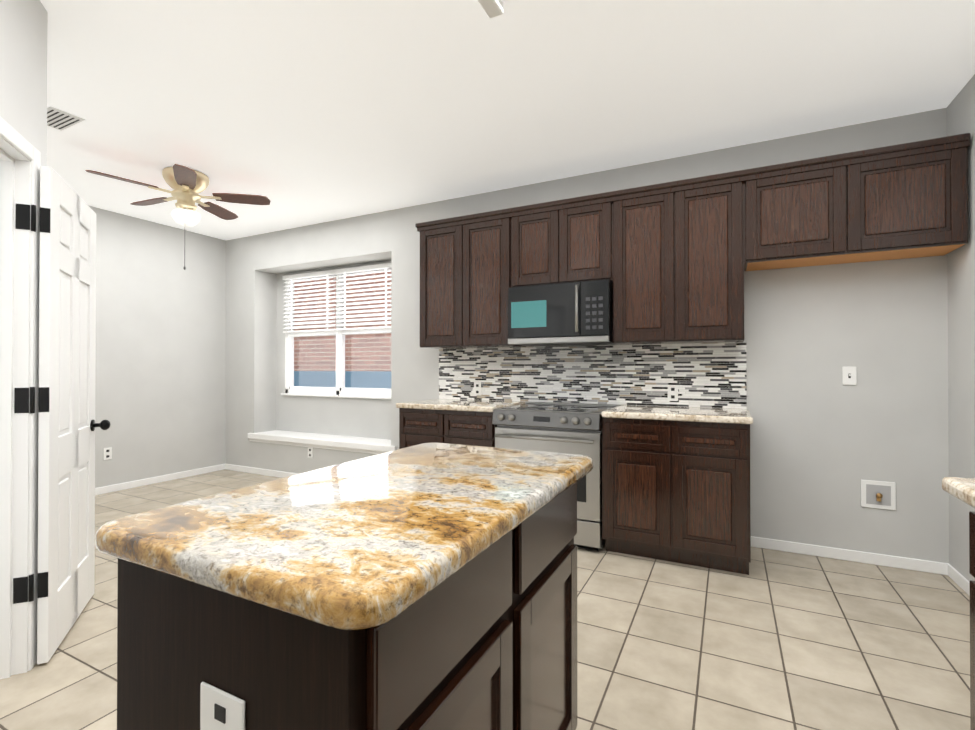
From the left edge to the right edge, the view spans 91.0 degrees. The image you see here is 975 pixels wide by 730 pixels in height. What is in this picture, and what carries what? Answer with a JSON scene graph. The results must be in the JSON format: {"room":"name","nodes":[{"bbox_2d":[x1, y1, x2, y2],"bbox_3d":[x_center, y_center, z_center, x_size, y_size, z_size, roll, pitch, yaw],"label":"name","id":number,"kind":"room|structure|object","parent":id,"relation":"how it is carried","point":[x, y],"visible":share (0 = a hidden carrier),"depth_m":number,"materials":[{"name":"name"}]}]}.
{"room":"kitchen","nodes":[
{"label":"kitchen","id":0,"kind":"room"},
{"bbox_2d":[0,469,970,729],"bbox_3d":[-1.634,1.293,1.451,6.930,0.150,7.100,0,0,27],"label":"floor","id":1,"kind":"structure","parent":0,"point":[782,641],"depth_m":2.07,"materials":[{"name":"tile"}]},
{"bbox_2d":[95,443,592,729],"bbox_3d":[-0.181,0.749,1.172,0.640,0.934,1.080,0,0,27],"label":"kitchen island","id":2,"kind":"object","parent":1,"relation":"on","point":[428,586],"visible":1,"depth_m":0.80,"materials":[{"name":"brown wood"}]},
{"bbox_2d":[399,410,451,448],"bbox_3d":[-0.357,0.790,3.990,0.494,0.888,0.616,0,0,27],"label":"base cabinet","id":3,"kind":"object","parent":1,"relation":"on","point":[416,427],"depth_m":3.72,"materials":[{"name":"wood"}]},
{"bbox_2d":[396,398,525,413],"bbox_3d":[-0.207,0.323,3.908,0.868,0.040,0.632,0,0,27],"label":"countertop","id":4,"kind":"structure","parent":3,"relation":"on","point":[477,405],"depth_m":3.75,"materials":[{"name":"beige stone"}]},
{"bbox_2d":[452,406,508,446],"bbox_3d":[-0.035,0.789,3.827,0.494,0.888,0.616,0,0,27],"label":"base cabinet","id":5,"kind":"object","parent":1,"relation":"on","point":[468,428],"depth_m":3.53,"materials":[{"name":"wood"}]},
{"bbox_2d":[492,403,615,550],"bbox_3d":[0.514,0.772,3.512,0.762,0.919,0.683,0,0,27],"label":"range","id":6,"kind":"object","parent":1,"relation":"on","point":[569,429],"visible":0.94,"depth_m":3.19,"materials":[{"name":"silver metal"}]},
{"bbox_2d":[602,418,683,563],"bbox_3d":[1.092,0.785,3.261,0.488,0.888,0.616,0,0,27],"label":"base cabinet","id":7,"kind":"object","parent":1,"relation":"on","point":[676,482],"depth_m":2.99,"materials":[{"name":"wood"}]},
{"bbox_2d":[601,406,752,425],"bbox_3d":[1.256,0.318,3.173,0.858,0.040,0.632,0,0,27],"label":"countertop","id":8,"kind":"structure","parent":7,"relation":"on","point":[734,417],"depth_m":2.99,"materials":[{"name":"beige stone"}]},
{"bbox_2d":[684,422,750,574],"bbox_3d":[1.411,0.784,3.101,0.488,0.888,0.616,0,0,27],"label":"base cabinet","id":9,"kind":"object","parent":1,"relation":"on","point":[717,527],"depth_m":2.80,"materials":[{"name":"wood"}]},
{"bbox_2d":[969,512,974,729],"bbox_3d":[1.353,0.769,0.822,0.616,0.888,0.527,0,0,27],"label":"base cabinet","id":10,"kind":"object","parent":1,"relation":"on","point":[971,515],"depth_m":1.17,"materials":[{"name":"wood"}]},
{"bbox_2d":[942,477,974,512],"bbox_3d":[0.766,0.296,-0.298,0.656,0.040,3.120,0,0,27],"label":"countertop","id":11,"kind":"structure","parent":10,"relation":"on","point":[963,489],"depth_m":1.16,"materials":[{"name":"beige stone"}]},
{"bbox_2d":[0,0,974,581],"bbox_3d":[-1.634,-0.152,1.460,6.930,2.740,7.100,0,0,27],"label":"wall","id":12,"kind":"structure","parent":0,"point":[190,366],"depth_m":3.24,"materials":[{"name":"grey paint"}]},
{"bbox_2d":[0,116,40,678],"bbox_3d":[-1.746,0.167,1.571,0.134,2.102,0.824,0,0,-23],"label":"door frame","id":13,"kind":"structure","parent":12,"relation":"attached to","point":[20,159],"depth_m":1.90,"materials":[{"name":"white wood"}]},
{"bbox_2d":[13,166,110,663],"bbox_3d":[-1.939,0.201,2.237,0.118,2.020,0.696,0,0,-21],"label":"pantry door","id":14,"kind":"structure","parent":12,"relation":"in","point":[67,424],"depth_m":2.11,"materials":[{"name":"white wood"}]},
{"bbox_2d":[103,447,111,459],"bbox_3d":[-3.679,0.858,4.642,0.007,0.116,0.072,0,0,27],"label":"fitting","id":15,"kind":"object","parent":12,"relation":"attached to","point":[107,452],"depth_m":4.64,"materials":[{"name":"white plastic"}]},
{"bbox_2d":[95,464,223,494],"bbox_3d":[-3.753,1.203,4.492,0.013,0.068,2.700,0,0,27],"label":"baseboard","id":16,"kind":"structure","parent":12,"relation":"attached to","point":[132,484],"depth_m":5.03,"materials":[{"name":"white wood"}]},
{"bbox_2d":[224,464,297,477],"bbox_3d":[-1.792,1.207,5.048,3.015,0.068,0.016,0,0,27],"label":"baseboard","id":17,"kind":"structure","parent":12,"relation":"attached to","point":[281,474],"depth_m":5.45,"materials":[{"name":"white wood"}]},
{"bbox_2d":[308,447,312,457],"bbox_3d":[-1.888,0.931,5.100,0.072,0.116,0.008,0,0,27],"label":"fitting","id":18,"kind":"object","parent":12,"relation":"attached to","point":[310,450],"depth_m":5.09,"materials":[{"name":"white plastic"}]},
{"bbox_2d":[248,393,396,453],"bbox_3d":[-1.745,0.604,5.186,2.100,0.545,0.335,0,0,27],"label":"sill","id":19,"kind":"structure","parent":12,"relation":"attached to","point":[348,443],"depth_m":5.08,"materials":[{"name":"white wood"}]},
{"bbox_2d":[282,263,390,396],"bbox_3d":[-1.665,-0.362,5.353,1.660,1.390,0.125,0,0,27],"label":"window unit","id":20,"kind":"structure","parent":12,"relation":"in","point":[341,331],"depth_m":5.34,"materials":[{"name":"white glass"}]},
{"bbox_2d":[415,215,470,348],"bbox_3d":[-0.295,-0.677,4.127,0.492,1.055,0.331,0,0,27],"label":"upper cabinet","id":21,"kind":"object","parent":12,"relation":"attached to","point":[445,244],"depth_m":3.97,"materials":[{"name":"brown wood"}]},
{"bbox_2d":[471,207,526,347],"bbox_3d":[0.061,-0.678,3.948,0.561,1.055,0.331,0,0,27],"label":"upper cabinet","id":22,"kind":"object","parent":12,"relation":"attached to","point":[494,234],"depth_m":3.78,"materials":[{"name":"brown wood"}]},
{"bbox_2d":[519,199,566,272],"bbox_3d":[0.452,-0.902,3.753,0.454,0.610,0.331,0,0,27],"label":"upper cabinet","id":23,"kind":"object","parent":12,"relation":"attached to","point":[542,226],"depth_m":3.59,"materials":[{"name":"brown wood"}]},
{"bbox_2d":[503,265,620,346],"bbox_3d":[0.572,-0.414,3.626,0.760,0.512,0.440,0,0,27],"label":"microwave","id":24,"kind":"object","parent":12,"relation":"attached to","point":[542,307],"depth_m":3.48,"materials":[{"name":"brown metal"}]},
{"bbox_2d":[567,191,614,280],"bbox_3d":[0.743,-0.903,3.606,0.454,0.610,0.331,0,0,27],"label":"upper cabinet","id":25,"kind":"object","parent":12,"relation":"attached to","point":[590,218],"depth_m":3.42,"materials":[{"name":"brown wood"}]},
{"bbox_2d":[611,179,686,344],"bbox_3d":[1.126,-0.682,3.413,0.542,1.055,0.331,0,0,27],"label":"upper cabinet","id":26,"kind":"object","parent":12,"relation":"attached to","point":[667,262],"depth_m":3.24,"materials":[{"name":"brown wood"}]},
{"bbox_2d":[687,169,746,342],"bbox_3d":[1.464,-0.683,3.243,0.471,1.055,0.331,0,0,27],"label":"upper cabinet","id":27,"kind":"object","parent":12,"relation":"attached to","point":[716,203],"depth_m":3.06,"materials":[{"name":"brown wood"}]},
{"bbox_2d":[747,150,866,270],"bbox_3d":[1.937,-0.927,3.007,0.587,0.569,0.331,0,0,27],"label":"upper cabinet","id":28,"kind":"object","parent":12,"relation":"attached to","point":[808,212],"depth_m":2.85,"materials":[{"name":"brown wood"}]},
{"bbox_2d":[751,536,945,574],"bbox_3d":[2.225,1.194,3.028,1.010,0.068,0.016,0,0,27],"label":"baseboard","id":29,"kind":"structure","parent":12,"relation":"attached to","point":[787,546],"depth_m":3.00,"materials":[{"name":"white wood"}]},
{"bbox_2d":[842,367,856,384],"bbox_3d":[2.274,0.068,3.008,0.072,0.116,0.018,0,0,27],"label":"fitting","id":30,"kind":"object","parent":12,"relation":"attached to","point":[849,374],"depth_m":3.01,"materials":[{"name":"white plastic"}]},
{"bbox_2d":[861,479,895,509],"bbox_3d":[2.396,0.797,2.935,0.170,0.170,0.031,0,0,27],"label":"fitting","id":31,"kind":"object","parent":12,"relation":"in","point":[879,494],"depth_m":2.94,"materials":[{"name":"white plastic"}]},
{"bbox_2d":[855,133,970,262],"bbox_3d":[2.346,-0.929,2.801,0.586,0.569,0.331,0,0,27],"label":"upper cabinet","id":32,"kind":"object","parent":12,"relation":"attached to","point":[915,194],"depth_m":2.62,"materials":[{"name":"brown wood"}]},
{"bbox_2d":[946,563,969,595],"bbox_3d":[2.232,1.186,1.887,0.013,0.068,2.050,0,0,27],"label":"baseboard","id":33,"kind":"structure","parent":12,"relation":"attached to","point":[956,576],"depth_m":2.66,"materials":[{"name":"white wood"}]},
{"bbox_2d":[40,0,974,239],"bbox_3d":[-1.634,-1.597,1.470,6.930,0.150,7.100,0,0,27],"label":"ceiling","id":34,"kind":"structure","parent":0,"point":[298,113],"depth_m":2.62,"materials":[{"name":"paint"}]},
{"bbox_2d":[47,106,84,130],"bbox_3d":[-2.646,-1.508,2.941,0.300,0.008,0.170,0,0,27],"label":"ceiling vent","id":35,"kind":"object","parent":34,"relation":"in","point":[59,119],"visible":0.73,"depth_m":2.94,"materials":[{"name":"white metal"}]},
{"bbox_2d":[85,164,270,269],"bbox_3d":[-2.425,-1.125,3.799,1.158,0.763,1.180,0,0,27],"label":"ceiling fan","id":36,"kind":"object","parent":34,"relation":"hanging from","point":[187,185],"visible":1,"depth_m":3.76,"materials":[{"name":"gold metal"}]},
{"bbox_2d":[477,0,503,17],"bbox_3d":[-0.252,-1.497,1.446,0.070,0.049,1.300,0,0,27],"label":"ceiling light fixture","id":37,"kind":"object","parent":34,"relation":"attached to","point":[493,8],"visible":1,"depth_m":1.98,"materials":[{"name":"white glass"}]},
{"label":"outside","id":38,"kind":"structure","parent":0,"visible":0},
{"bbox_2d":[294,271,390,388],"bbox_3d":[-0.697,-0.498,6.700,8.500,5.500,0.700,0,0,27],"label":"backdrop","id":39,"kind":"structure","parent":38,"point":[320,377],"depth_m":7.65,"materials":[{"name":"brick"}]}
]}

